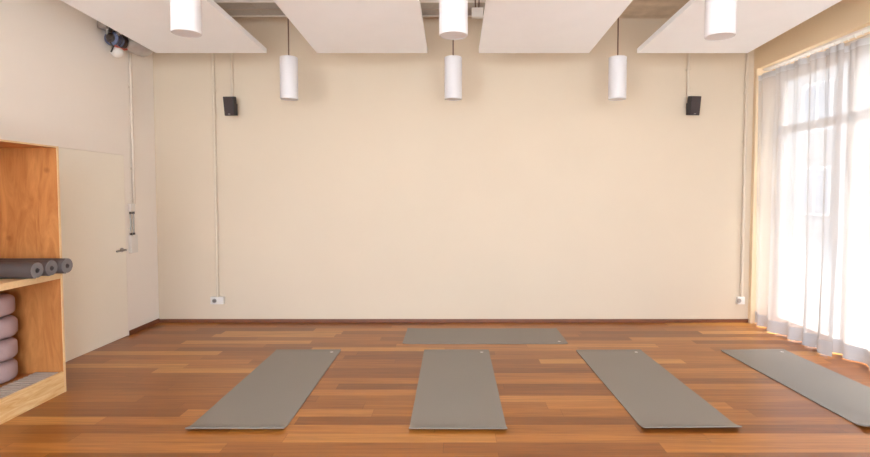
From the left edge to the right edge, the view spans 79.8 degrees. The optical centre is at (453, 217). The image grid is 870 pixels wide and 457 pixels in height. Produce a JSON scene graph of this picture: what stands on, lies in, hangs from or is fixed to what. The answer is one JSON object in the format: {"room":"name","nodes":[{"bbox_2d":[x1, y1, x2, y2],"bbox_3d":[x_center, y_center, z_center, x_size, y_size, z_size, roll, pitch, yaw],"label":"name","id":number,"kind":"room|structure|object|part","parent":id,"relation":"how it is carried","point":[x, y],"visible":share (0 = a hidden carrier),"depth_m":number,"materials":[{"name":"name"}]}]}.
{"room":"exercise studio","nodes":[
{"label":"exercise studio","id":0,"kind":"room"},
{"bbox_2d":[0,0,158,334],"bbox_3d":[-3.700,-0.392,2.585,0.200,3.660,7.800,0,2,0],"label":"wall","id":1,"kind":"structure","parent":0,"point":[62,85],"depth_m":5.07,"materials":[{"name":"paint"}]},
{"bbox_2d":[59,148,127,361],"bbox_3d":[-3.594,0.327,5.249,0.123,1.983,0.936,0,2,0],"label":"door","id":2,"kind":"structure","parent":1,"relation":"in","point":[92,193],"depth_m":5.20,"materials":[{"name":"paint"}]},
{"bbox_2d":[128,52,135,203],"bbox_3d":[-3.580,-1.259,5.781,0.038,2.205,0.044,0,2,0],"label":"conduit","id":3,"kind":"object","parent":1,"relation":"attached to","point":[130,86],"visible":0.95,"depth_m":5.78,"materials":[{"name":"white plastic"}]},
{"bbox_2d":[128,204,137,252],"bbox_3d":[-3.580,0.119,5.772,0.040,0.539,0.166,0,2,0],"label":"switch","id":4,"kind":"object","parent":1,"relation":"attached to","point":[132,239],"visible":1,"depth_m":5.77,"materials":[{"name":"white plastic"}]},
{"bbox_3d":[-3.580,0.060,5.768,0.014,0.270,0.015,0,2,0],"label":"rod","id":5,"kind":"part","parent":4,"relation":"part of","materials":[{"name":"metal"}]},
{"bbox_2d":[129,318,159,334],"bbox_3d":[-3.593,1.263,6.058,0.014,0.052,0.576,0,2,0],"label":"baseboard","id":6,"kind":"structure","parent":1,"relation":"attached to","point":[135,330],"depth_m":6.04,"materials":[{"name":"brown wood"}]},
{"bbox_2d":[0,323,869,456],"bbox_3d":[0.050,1.500,2.567,7.900,0.120,8.000,0,2,0],"label":"floor","id":7,"kind":"structure","parent":0,"point":[137,394],"depth_m":3.97,"materials":[{"name":"brown wood"}]},
{"bbox_2d":[0,139,65,424],"bbox_3d":[-3.325,0.452,3.075,0.520,1.930,2.005,0,2,0],"label":"shelf unit","id":8,"kind":"object","parent":7,"relation":"on","point":[30,210],"visible":0.78,"depth_m":4.04,"materials":[{"name":"brown wood"}]},
{"bbox_2d":[0,358,17,383],"bbox_3d":[-3.460,1.151,3.883,0.321,0.165,0.321,0,2,0],"label":"cushion","id":9,"kind":"object","parent":8,"relation":"on","point":[8,368],"visible":0.85,"depth_m":3.87,"materials":[{"name":"fabric"}]},
{"bbox_2d":[0,337,17,361],"bbox_3d":[-3.452,0.986,3.872,0.321,0.165,0.321,-1,3,-17],"label":"cushion","id":10,"kind":"object","parent":9,"relation":"on","point":[8,346],"visible":0.85,"depth_m":3.86,"materials":[{"name":"fabric"}]},
{"bbox_2d":[0,315,17,339],"bbox_3d":[-3.454,0.821,3.875,0.321,0.165,0.321,-2,3,-40],"label":"cushion","id":11,"kind":"object","parent":10,"relation":"on","point":[9,323],"visible":0.89,"depth_m":3.86,"materials":[{"name":"fabric"}]},
{"bbox_2d":[0,293,14,316],"bbox_3d":[-3.460,0.656,3.862,0.316,0.165,0.316,1,3,27],"label":"cushion","id":12,"kind":"object","parent":11,"relation":"on","point":[7,301],"visible":1,"depth_m":3.86,"materials":[{"name":"fabric"}]},
{"bbox_2d":[0,262,43,278],"bbox_3d":[-3.265,0.378,3.748,0.530,0.115,0.114,0,2,0],"label":"yoga mat","id":13,"kind":"object","parent":8,"relation":"on","point":[8,270],"visible":1,"depth_m":3.71,"materials":[{"name":"grey rubber"}]},
{"bbox_3d":[-3.326,-0.506,3.034,0.518,0.012,2.005,0,2,0],"label":"panel","id":14,"kind":"part","parent":8,"relation":"part of","materials":[{"name":"brown wood"}]},
{"bbox_2d":[0,372,57,398],"bbox_3d":[-3.188,1.258,3.122,0.175,0.016,1.930,0,2,0],"label":"mat","id":15,"kind":"object","parent":8,"relation":"on","point":[10,388],"visible":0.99,"depth_m":3.86,"materials":[{"name":"grey rubber"}]},
{"bbox_2d":[0,260,57,275],"bbox_3d":[-3.270,0.372,3.870,0.560,0.115,0.114,0,2,0],"label":"yoga mat","id":16,"kind":"object","parent":8,"relation":"on","point":[50,267],"visible":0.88,"depth_m":3.85,"materials":[{"name":"grey rubber"}]},
{"bbox_2d":[0,258,72,273],"bbox_3d":[-3.265,0.367,3.992,0.600,0.115,0.114,0,2,0],"label":"yoga mat","id":17,"kind":"object","parent":8,"relation":"on","point":[65,265],"visible":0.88,"depth_m":3.97,"materials":[{"name":"grey rubber"}]},
{"bbox_2d":[185,349,340,428],"bbox_3d":[-1.443,1.350,4.303,0.645,0.028,1.785,0,2,0],"label":"yoga mat","id":18,"kind":"object","parent":7,"relation":"on","point":[272,394],"visible":1,"depth_m":4.05,"materials":[{"name":"grey rubber"}]},
{"bbox_2d":[409,349,506,428],"bbox_3d":[0.030,1.350,4.301,0.645,0.028,1.785,0,2,0],"label":"yoga mat","id":19,"kind":"object","parent":7,"relation":"on","point":[457,388],"visible":1,"depth_m":4.06,"materials":[{"name":"grey rubber"}]},
{"bbox_2d":[402,328,567,343],"bbox_3d":[0.331,1.295,5.731,1.725,0.014,0.622,0,2,0],"label":"yoga mat","id":20,"kind":"object","parent":7,"relation":"on","point":[413,335],"visible":1,"depth_m":5.69,"materials":[{"name":"grey rubber"}]},
{"bbox_2d":[576,349,741,427],"bbox_3d":[1.563,1.349,4.306,0.650,0.029,1.768,0,2,-1],"label":"yoga mat","id":21,"kind":"object","parent":7,"relation":"on","point":[653,397],"visible":1,"depth_m":4.05,"materials":[{"name":"grey rubber"}]},
{"bbox_2d":[721,349,869,425],"bbox_3d":[3.018,1.349,4.322,0.648,0.029,1.750,0,2,-2],"label":"yoga mat","id":22,"kind":"object","parent":7,"relation":"on","point":[845,397],"visible":1,"depth_m":4.32,"materials":[{"name":"grey rubber"}]},
{"bbox_2d":[153,18,754,318],"bbox_3d":[0.175,-0.557,6.382,7.550,3.660,0.200,0,2,0],"label":"wall","id":23,"kind":"structure","parent":0,"point":[372,193],"depth_m":6.29,"materials":[{"name":"beige paint"}]},
{"bbox_2d":[211,53,219,296],"bbox_3d":[-2.870,-0.711,6.255,0.060,3.340,0.044,0,2,0],"label":"conduit","id":24,"kind":"object","parent":23,"relation":"attached to","point":[213,90],"visible":0.75,"depth_m":6.25,"materials":[{"name":"white plastic"}]},
{"bbox_2d":[210,296,224,303],"bbox_3d":[-2.870,1.002,6.325,0.160,0.090,0.049,0,2,0],"label":"wall socket","id":25,"kind":"object","parent":23,"relation":"attached to","point":[221,299],"visible":1,"depth_m":6.30,"materials":[{"name":"white plastic"}]},
{"bbox_2d":[223,96,237,115],"bbox_3d":[-2.623,-1.317,6.151,0.120,0.230,0.198,0,2,3],"label":"wall speaker","id":26,"kind":"object","parent":23,"relation":"attached to","point":[230,103],"visible":1,"depth_m":6.08,"materials":[{"name":"black plastic"}]},
{"bbox_2d":[223,97,233,114],"bbox_3d":[-2.627,-1.306,6.073,0.110,0.205,0.041,0,2,3],"label":"speaker grille","id":27,"kind":"object","parent":26,"relation":"attached to","point":[228,102],"depth_m":6.07,"materials":[{"name":"fabric"}]},
{"bbox_2d":[230,53,234,96],"bbox_3d":[-2.648,-1.910,6.203,0.060,0.940,0.044,0,2,0],"label":"conduit","id":28,"kind":"object","parent":23,"relation":"attached to","point":[231,54],"visible":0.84,"depth_m":6.20,"materials":[{"name":"beige plastic"}]},
{"bbox_2d":[160,319,747,322],"bbox_3d":[0.000,1.255,6.353,7.200,0.042,0.014,0,2,0],"label":"baseboard","id":29,"kind":"structure","parent":23,"relation":"attached to","point":[161,320],"depth_m":6.35,"materials":[{"name":"brown wood"}]},
{"bbox_2d":[685,53,690,97],"bbox_3d":[2.805,-1.910,6.203,0.060,0.940,0.046,0,2,0],"label":"conduit","id":30,"kind":"object","parent":23,"relation":"attached to","point":[688,69],"visible":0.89,"depth_m":6.20,"materials":[{"name":"beige plastic"}]},
{"bbox_2d":[686,96,700,114],"bbox_3d":[2.823,-1.322,6.151,0.120,0.230,0.198,0,2,-4],"label":"wall speaker","id":31,"kind":"object","parent":23,"relation":"attached to","point":[693,103],"visible":1,"depth_m":6.08,"materials":[{"name":"black plastic"}]},
{"bbox_2d":[690,97,700,114],"bbox_3d":[2.828,-1.311,6.073,0.110,0.205,0.041,0,2,-4],"label":"speaker grille","id":32,"kind":"object","parent":31,"relation":"attached to","point":[695,102],"depth_m":6.07,"materials":[{"name":"fabric"}]},
{"bbox_2d":[736,296,744,303],"bbox_3d":[3.486,1.002,6.325,0.099,0.090,0.049,0,2,0],"label":"wall socket","id":33,"kind":"object","parent":23,"relation":"attached to","point":[739,300],"visible":1,"depth_m":6.30,"materials":[{"name":"white plastic"}]},
{"bbox_2d":[740,53,748,296],"bbox_3d":[3.505,-0.711,6.255,0.060,3.340,0.044,0,2,0],"label":"conduit","id":34,"kind":"object","parent":23,"relation":"attached to","point":[746,92],"visible":0.96,"depth_m":6.25,"materials":[{"name":"white plastic"}]},
{"bbox_2d":[232,0,688,17],"bbox_3d":[0.050,-2.316,2.402,7.900,0.200,8.000,0,2,0],"label":"ceiling","id":35,"kind":"structure","parent":0,"point":[636,8],"depth_m":5.91,"materials":[{"name":"concrete"}]},
{"bbox_2d":[97,21,152,56],"bbox_3d":[-3.465,-2.015,5.569,0.248,0.669,0.736,1,3,18],"label":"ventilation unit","id":36,"kind":"object","parent":35,"relation":"attached to","point":[113,38],"visible":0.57,"depth_m":5.39,"materials":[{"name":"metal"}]},
{"bbox_2d":[61,0,266,52],"bbox_3d":[-2.605,-1.989,3.890,1.190,0.577,3.399,0,2,0],"label":"acoustic panel","id":37,"kind":"object","parent":35,"relation":"hanging from","point":[145,22],"visible":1,"depth_m":4.81,"materials":[{"name":"metal"}]},
{"bbox_2d":[170,0,201,37],"bbox_3d":[-1.731,-1.744,3.348,0.184,1.098,0.184,0,2,0],"label":"pendant lamp","id":38,"kind":"object","parent":35,"relation":"hanging from","point":[185,15],"visible":1,"depth_m":3.30,"materials":[{"name":"white metal"}]},
{"bbox_2d":[172,29,200,36],"bbox_3d":[-1.731,-1.204,3.371,0.170,0.014,0.170,0,2,0],"label":"diffuser","id":39,"kind":"object","parent":38,"relation":"attached to","point":[179,32],"depth_m":3.35,"materials":[{"name":"white plastic"}]},
{"bbox_2d":[279,18,297,100],"bbox_3d":[-1.731,-1.799,5.457,0.184,1.098,0.184,0,2,0],"label":"pendant lamp","id":40,"kind":"object","parent":35,"relation":"hanging from","point":[288,63],"visible":1,"depth_m":5.40,"materials":[{"name":"white metal"}]},
{"bbox_3d":[-1.731,-1.475,5.471,0.184,0.449,0.184,0,2,0],"label":"lamp shade","id":41,"kind":"part","parent":40,"relation":"part of","materials":[{"name":"white metal"}]},
{"bbox_2d":[281,98,297,100],"bbox_3d":[-1.731,-1.259,5.481,0.170,0.014,0.170,0,2,0],"label":"diffuser","id":42,"kind":"object","parent":40,"relation":"attached to","point":[286,99],"depth_m":5.50,"materials":[{"name":"white plastic"}]},
{"bbox_2d":[213,0,485,16],"bbox_3d":[-1.450,-2.328,5.735,3.600,0.064,0.460,0,2,0],"label":"cable tray","id":43,"kind":"object","parent":35,"relation":"attached to","point":[234,8],"visible":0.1,"depth_m":5.69,"materials":[{"name":"metal"}]},
{"bbox_3d":[-1.450,-2.312,5.520,3.600,0.049,0.024,0,2,0],"label":"rail","id":44,"kind":"part","parent":43,"relation":"part of","materials":[{"name":"white metal"}]},
{"bbox_3d":[-1.450,-2.321,5.735,3.600,0.049,0.024,0,2,0],"label":"rail","id":45,"kind":"part","parent":43,"relation":"part of","materials":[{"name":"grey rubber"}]},
{"bbox_3d":[-1.450,-2.330,5.950,3.600,0.049,0.024,0,2,0],"label":"rail","id":46,"kind":"part","parent":43,"relation":"part of","materials":[{"name":"white metal"}]},
{"bbox_2d":[273,0,426,52],"bbox_3d":[-0.875,-1.989,3.890,1.190,0.577,3.399,0,2,0],"label":"acoustic panel","id":47,"kind":"object","parent":35,"relation":"hanging from","point":[329,26],"visible":1,"depth_m":4.76,"materials":[{"name":"metal"}]},
{"bbox_2d":[444,40,461,100],"bbox_3d":[-0.003,-1.799,5.457,0.184,1.098,0.184,0,2,0],"label":"pendant lamp","id":48,"kind":"object","parent":35,"relation":"hanging from","point":[452,63],"visible":0.99,"depth_m":5.39,"materials":[{"name":"white metal"}]},
{"bbox_2d":[445,98,460,100],"bbox_3d":[-0.003,-1.259,5.481,0.170,0.014,0.170,0,2,0],"label":"diffuser","id":49,"kind":"object","parent":48,"relation":"attached to","point":[449,99],"depth_m":5.50,"materials":[{"name":"white plastic"}]},
{"bbox_2d":[439,0,467,39],"bbox_3d":[0.000,-1.730,3.348,0.184,1.098,0.184,0,2,0],"label":"pendant lamp","id":50,"kind":"object","parent":35,"relation":"hanging from","point":[453,14],"visible":1,"depth_m":3.29,"materials":[{"name":"white metal"}]},
{"bbox_2d":[440,31,466,38],"bbox_3d":[0.000,-1.191,3.372,0.170,0.014,0.170,0,2,0],"label":"diffuser","id":51,"kind":"object","parent":50,"relation":"attached to","point":[443,34],"depth_m":3.35,"materials":[{"name":"white plastic"}]},
{"bbox_2d":[472,0,482,18],"bbox_3d":[0.250,-2.223,5.449,0.120,0.249,0.060,0,2,0],"label":"junction box","id":52,"kind":"object","parent":35,"relation":"attached to","point":[477,12],"visible":0.97,"depth_m":5.42,"materials":[{"name":"white plastic"}]},
{"bbox_2d":[479,0,632,52],"bbox_3d":[0.865,-1.989,3.890,1.190,0.577,3.399,0,2,0],"label":"acoustic panel","id":53,"kind":"object","parent":35,"relation":"hanging from","point":[508,26],"visible":1,"depth_m":4.76,"materials":[{"name":"metal"}]},
{"bbox_2d":[608,18,626,100],"bbox_3d":[1.725,-1.799,5.457,0.184,1.098,0.184,0,2,0],"label":"pendant lamp","id":54,"kind":"object","parent":35,"relation":"hanging from","point":[617,67],"visible":1,"depth_m":5.40,"materials":[{"name":"white metal"}]},
{"bbox_3d":[1.725,-1.475,5.471,0.184,0.449,0.184,0,2,0],"label":"lamp shade","id":55,"kind":"part","parent":54,"relation":"part of","materials":[{"name":"white metal"}]},
{"bbox_2d":[609,98,625,100],"bbox_3d":[1.725,-1.259,5.481,0.170,0.014,0.170,0,2,0],"label":"diffuser","id":56,"kind":"object","parent":54,"relation":"attached to","point":[611,99],"depth_m":5.50,"materials":[{"name":"white plastic"}]},
{"bbox_2d":[704,0,736,40],"bbox_3d":[1.727,-1.724,3.349,0.184,1.098,0.184,0,2,0],"label":"pendant lamp","id":57,"kind":"object","parent":35,"relation":"hanging from","point":[720,15],"visible":1,"depth_m":3.30,"materials":[{"name":"white metal"}]},
{"bbox_2d":[705,33,734,39],"bbox_3d":[1.727,-1.184,3.372,0.170,0.014,0.170,0,2,0],"label":"diffuser","id":58,"kind":"object","parent":57,"relation":"attached to","point":[708,36],"depth_m":3.37,"materials":[{"name":"white plastic"}]},
{"bbox_2d":[637,0,841,52],"bbox_3d":[2.570,-1.989,3.890,1.190,0.577,3.399,0,2,0],"label":"acoustic panel","id":59,"kind":"object","parent":35,"relation":"hanging from","point":[758,22],"visible":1,"depth_m":4.81,"materials":[{"name":"metal"}]},
{"bbox_2d":[748,0,869,322],"bbox_3d":[3.790,-0.388,2.486,0.380,3.660,7.600,0,2,0],"label":"wall","id":60,"kind":"structure","parent":0,"point":[845,17],"depth_m":5.52,"materials":[{"name":"beige paint"}]},
{"bbox_2d":[763,25,869,70],"bbox_3d":[3.712,-1.625,3.500,0.080,0.055,5.335,0,2,0],"label":"track","id":61,"kind":"object","parent":60,"relation":"attached to","point":[862,31],"visible":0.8,"depth_m":5.21,"materials":[{"name":"white plastic"}]},
{"bbox_2d":[755,43,843,356],"bbox_3d":[3.624,-0.182,5.570,0.138,2.958,1.345,0,2,0],"label":"sheer curtain","id":62,"kind":"object","parent":61,"relation":"hanging from","point":[800,102],"visible":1,"depth_m":5.45,"materials":[{"name":"white fabric"}]},
{"bbox_2d":[832,37,869,370],"bbox_3d":[3.720,-0.071,3.000,0.143,2.958,4.200,0,2,0],"label":"sheer curtain","id":63,"kind":"object","parent":61,"relation":"hanging from","point":[851,323],"visible":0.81,"depth_m":4.82,"materials":[{"name":"white fabric"}]},
{"bbox_2d":[844,34,869,45],"bbox_3d":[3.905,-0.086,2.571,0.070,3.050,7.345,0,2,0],"label":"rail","id":64,"kind":"structure","parent":60,"relation":"in","point":[868,35],"depth_m":5.00,"materials":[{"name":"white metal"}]}
]}

